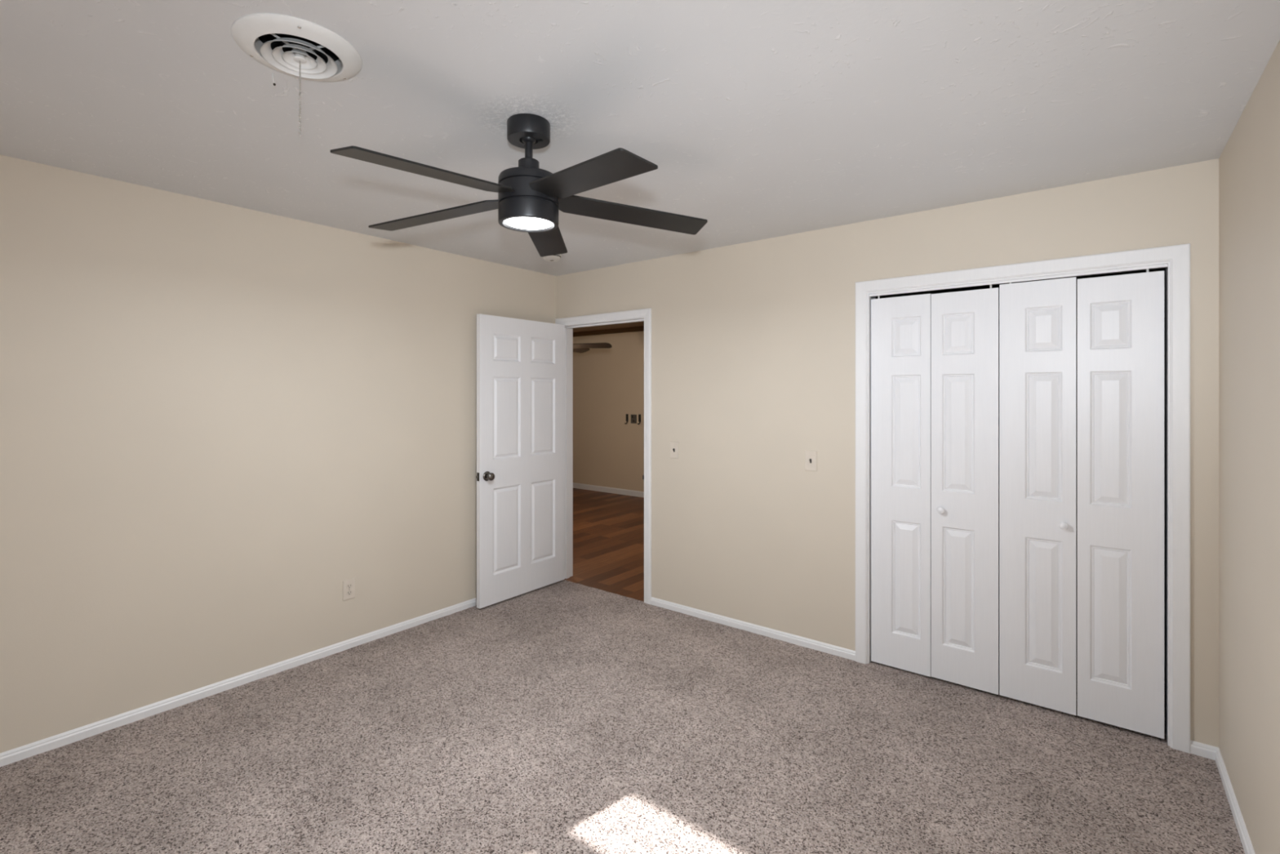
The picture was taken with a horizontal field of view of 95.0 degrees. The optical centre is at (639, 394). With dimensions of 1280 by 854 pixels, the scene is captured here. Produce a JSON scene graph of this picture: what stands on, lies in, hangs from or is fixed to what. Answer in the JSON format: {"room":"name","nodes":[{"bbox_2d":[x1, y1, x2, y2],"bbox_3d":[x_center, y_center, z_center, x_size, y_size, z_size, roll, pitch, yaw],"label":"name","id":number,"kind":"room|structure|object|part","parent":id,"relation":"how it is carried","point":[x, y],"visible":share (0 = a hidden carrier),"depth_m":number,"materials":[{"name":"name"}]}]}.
{"room":"empty bedroom","nodes":[
{"label":"empty bedroom","id":0,"kind":"room"},
{"bbox_2d":[0,155,555,752],"bbox_3d":[-2.134,0.242,2.983,0.125,2.600,4.822,0,0,38],"label":"wall","id":1,"kind":"structure","parent":0,"point":[216,418],"depth_m":2.88,"materials":[{"name":"beige paint"}]},
{"bbox_2d":[0,597,476,766],"bbox_3d":[-2.080,1.460,2.941,0.012,0.056,4.572,0,0,38],"label":"baseboard","id":2,"kind":"structure","parent":1,"relation":"attached to","point":[13,755],"depth_m":2.87,"materials":[{"name":"white paint"}]},
{"bbox_2d":[342,577,355,600],"bbox_3d":[-1.701,1.139,3.430,0.008,0.115,0.072,0,0,38],"label":"wall outlet","id":3,"kind":"object","parent":1,"relation":"attached to","point":[348,585],"visible":1,"depth_m":3.42,"materials":[{"name":"beige plastic"}]},
{"bbox_2d":[346,583,352,588],"bbox_3d":[-1.699,1.119,3.428,0.003,0.028,0.034,0,0,38],"label":"receptacle","id":4,"kind":"object","parent":3,"relation":"attached to","point":[348,585],"depth_m":3.43,"materials":[{"name":"beige plastic"}]},
{"bbox_2d":[346,590,352,595],"bbox_3d":[-1.699,1.159,3.428,0.003,0.028,0.034,0,0,38],"label":"receptacle","id":5,"kind":"object","parent":3,"relation":"attached to","point":[348,592],"depth_m":3.43,"materials":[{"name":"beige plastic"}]},
{"bbox_2d":[573,330,644,491],"bbox_3d":[-0.126,0.227,8.690,6.300,2.630,0.100,0,0,38],"label":"wall","id":6,"kind":"structure","parent":0,"point":[608,384],"depth_m":8.89,"materials":[{"name":"paint"}]},
{"bbox_2d":[573,482,644,497],"bbox_3d":[-0.161,1.445,8.645,6.300,0.082,0.014,0,0,38],"label":"baseboard","id":7,"kind":"structure","parent":6,"relation":"attached to","point":[580,486],"depth_m":8.87,"materials":[{"name":"white paint"}]},
{"bbox_2d":[573,325,644,337],"bbox_3d":[-0.167,-0.954,8.637,6.300,0.068,0.035,0,0,38],"label":"trim","id":8,"kind":"structure","parent":6,"relation":"attached to","point":[633,328],"depth_m":8.85,"materials":[{"name":"brown wood"}]},
{"bbox_2d":[624,413,628,423],"bbox_3d":[-0.196,0.361,8.654,0.049,0.147,0.045,0,0,38],"label":"wall hook","id":9,"kind":"object","parent":6,"relation":"attached to","point":[627,415],"visible":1,"depth_m":8.66,"materials":[{"name":"black metal"}]},
{"bbox_2d":[631,414,636,423],"bbox_3d":[-0.092,0.357,8.595,0.106,0.130,0.010,0,0,38],"label":"wall plate","id":10,"kind":"object","parent":6,"relation":"attached to","point":[633,417],"visible":1,"depth_m":8.59,"materials":[{"name":"black metal"}]},
{"bbox_2d":[637,413,640,424],"bbox_3d":[-0.010,0.361,8.508,0.049,0.147,0.045,0,0,38],"label":"wall hook","id":11,"kind":"object","parent":6,"relation":"attached to","point":[639,415],"visible":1,"depth_m":8.51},
{"bbox_2d":[573,321,644,332],"bbox_3d":[-1.133,-1.038,7.401,6.500,0.100,3.373,0,0,38],"label":"ceiling","id":12,"kind":"structure","parent":0,"point":[637,323],"depth_m":8.57,"materials":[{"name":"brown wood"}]},
{"bbox_2d":[573,342,612,352],"bbox_3d":[-1.004,-0.665,6.393,1.393,0.645,1.374,0,0,38],"label":"ceiling fan","id":13,"kind":"object","parent":12,"relation":"hanging from","point":[577,348],"visible":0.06,"depth_m":6.24,"materials":[{"name":"brown wood"}]},
{"bbox_3d":[-0.793,-0.518,6.702,0.129,0.048,0.629,0,0,32],"label":"blade","id":14,"kind":"part","parent":13,"relation":"part of","materials":[{"name":"brown wood"}]},
{"bbox_3d":[-0.608,-0.518,6.251,0.629,0.048,0.129,0,0,14],"label":"blade","id":15,"kind":"part","parent":13,"relation":"part of","materials":[{"name":"brown wood"}]},
{"bbox_2d":[0,488,1244,853],"bbox_3d":[-1.552,1.511,4.684,8.986,0.061,7.970,0,0,38],"label":"floor","id":16,"kind":"structure","parent":0,"point":[562,717],"depth_m":2.38,"materials":[{"name":"carpet"}]},
{"bbox_2d":[0,0,1279,275],"bbox_3d":[-0.572,-1.008,1.762,3.882,0.100,4.612,0,0,38],"label":"ceiling","id":17,"kind":"structure","parent":0,"point":[757,119],"depth_m":1.90,"materials":[{"name":"paint"}]},
{"bbox_2d":[231,13,362,137],"bbox_3d":[-0.945,-0.920,1.629,0.313,0.406,0.313,0,0,38],"label":"ceiling vent","id":18,"kind":"object","parent":17,"relation":"in","point":[291,46],"visible":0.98,"depth_m":1.61,"materials":[{"name":"white metal"}]},
{"bbox_3d":[-0.945,-0.824,1.630,0.005,0.213,0.011,0,0,-22],"label":"pull chain","id":19,"kind":"part","parent":18,"relation":"part of","materials":[{"name":"metal"}]},
{"bbox_2d":[329,113,707,257],"bbox_3d":[-0.416,-0.778,2.035,1.299,0.358,1.242,0,0,38],"label":"ceiling fan","id":20,"kind":"object","parent":17,"relation":"hanging from","point":[531,197],"visible":1,"depth_m":2.00,"materials":[{"name":"black metal"}]},
{"bbox_3d":[-0.615,-0.665,1.768,0.127,0.069,0.575,0,0,36],"label":"blade","id":21,"kind":"part","parent":20,"relation":"part of","materials":[{"name":"black wood"}]},
{"bbox_3d":[-0.747,-0.669,2.197,0.575,0.065,0.127,0,0,20],"label":"blade","id":22,"kind":"part","parent":20,"relation":"part of","materials":[{"name":"black wood"}]},
{"bbox_3d":[-0.397,-0.672,2.446,0.127,0.061,0.575,0,0,-1],"label":"blade","id":23,"kind":"part","parent":20,"relation":"part of","materials":[{"name":"black wood"}]},
{"bbox_3d":[-0.170,-0.652,1.770,0.127,0.087,0.575,0,0,-37],"label":"blade","id":24,"kind":"part","parent":20,"relation":"part of","materials":[{"name":"black wood"}]},
{"bbox_3d":[-0.035,-0.667,2.184,0.575,0.067,0.127,0,0,-18],"label":"blade","id":25,"kind":"part","parent":20,"relation":"part of","materials":[{"name":"black wood"}]},
{"bbox_2d":[542,253,561,262],"bbox_3d":[-0.604,-0.938,4.024,0.134,0.039,0.134,0,0,38],"label":"smoke detector","id":26,"kind":"object","parent":17,"relation":"attached to","point":[553,258],"visible":0.8,"depth_m":3.99,"materials":[{"name":"white plastic"}]},
{"bbox_2d":[555,158,1218,746],"bbox_3d":[0.875,0.242,3.612,3.842,2.600,0.125,0,0,38],"label":"wall","id":27,"kind":"structure","parent":0,"point":[753,343],"depth_m":3.47,"materials":[{"name":"beige paint"}]},
{"bbox_2d":[555,307,651,604],"bbox_3d":[-0.263,0.438,4.490,0.962,2.096,0.142,0,0,38],"label":"door frame","id":28,"kind":"structure","parent":27,"relation":"attached to","point":[644,315],"depth_m":4.46,"materials":[{"name":"white paint"}]},
{"bbox_2d":[475,313,564,608],"bbox_3d":[-0.859,0.458,4.349,0.148,2.023,0.834,0,0,38],"label":"door","id":29,"kind":"structure","parent":28,"relation":"attached to","point":[520,477],"depth_m":4.31,"materials":[{"name":"white paint"}]},
{"bbox_3d":[-1.035,0.566,4.049,0.056,0.055,0.055,0,0,38],"label":"knob","id":30,"kind":"part","parent":29,"relation":"part of","materials":[{"name":"silver metal"}]},
{"bbox_2d":[670,441,679,458],"bbox_3d":[0.233,0.382,4.024,0.069,0.113,0.016,0,0,38],"label":"light switch","id":31,"kind":"object","parent":27,"relation":"attached to","point":[674,446],"visible":1,"depth_m":4.02,"materials":[{"name":"white plastic"}]},
{"bbox_2d":[650,596,855,660],"bbox_3d":[0.638,1.460,3.709,1.430,0.056,0.012,0,0,38],"label":"baseboard","id":32,"kind":"structure","parent":27,"relation":"attached to","point":[771,633],"depth_m":3.63,"materials":[{"name":"white paint"}]},
{"bbox_2d":[804,450,817,471],"bbox_3d":[0.997,0.388,3.427,0.073,0.117,0.016,0,0,38],"label":"light switch","id":33,"kind":"object","parent":27,"relation":"attached to","point":[811,456],"visible":1,"depth_m":3.43,"materials":[{"name":"white plastic"}]},
{"bbox_2d":[871,284,999,694],"bbox_3d":[1.515,0.462,3.055,0.604,2.020,0.064,0,0,38],"label":"door","id":34,"kind":"structure","parent":27,"relation":"in","point":[935,357],"depth_m":3.04,"materials":[{"name":"white paint"}]},
{"bbox_3d":[1.546,0.594,3.013,0.035,0.035,0.034,0,0,38],"label":"knob","id":35,"kind":"part","parent":34,"relation":"part of","materials":[{"name":"white paint"}]},
{"bbox_2d":[855,243,1190,753],"bbox_3d":[1.778,0.431,2.896,1.366,2.110,0.142,0,0,38],"label":"door frame","id":36,"kind":"structure","parent":27,"relation":"attached to","point":[1175,259],"depth_m":2.54,"materials":[{"name":"white paint"}]},
{"bbox_2d":[999,268,1164,738],"bbox_3d":[1.994,0.460,2.681,0.602,2.016,0.064,0,0,38],"label":"door","id":37,"kind":"structure","parent":27,"relation":"in","point":[1121,317],"depth_m":2.67,"materials":[{"name":"white paint"}]},
{"bbox_3d":[1.949,0.603,2.697,0.035,0.035,0.034,0,0,38],"label":"knob","id":38,"kind":"part","parent":37,"relation":"part of","materials":[{"name":"white paint"}]},
{"bbox_2d":[875,268,1165,681],"bbox_3d":[2.023,0.272,3.209,1.548,2.540,0.655,0,0,38],"label":"wall","id":39,"kind":"structure","parent":0,"point":[1160,269],"depth_m":3.08,"materials":[{"name":"paint"}]},
{"bbox_2d":[1218,40,1279,853],"bbox_3d":[0.991,0.242,0.540,0.125,2.600,4.822,0,0,38],"label":"wall","id":40,"kind":"structure","parent":0,"point":[1249,162],"depth_m":1.87,"materials":[{"name":"beige paint"}]},
{"bbox_2d":[1190,739,1255,853],"bbox_3d":[0.907,1.460,0.606,0.088,0.056,4.572,0,0,38],"label":"baseboard","id":41,"kind":"structure","parent":40,"relation":"attached to","point":[1205,750],"depth_m":2.17,"materials":[{"name":"white paint"}]}
]}

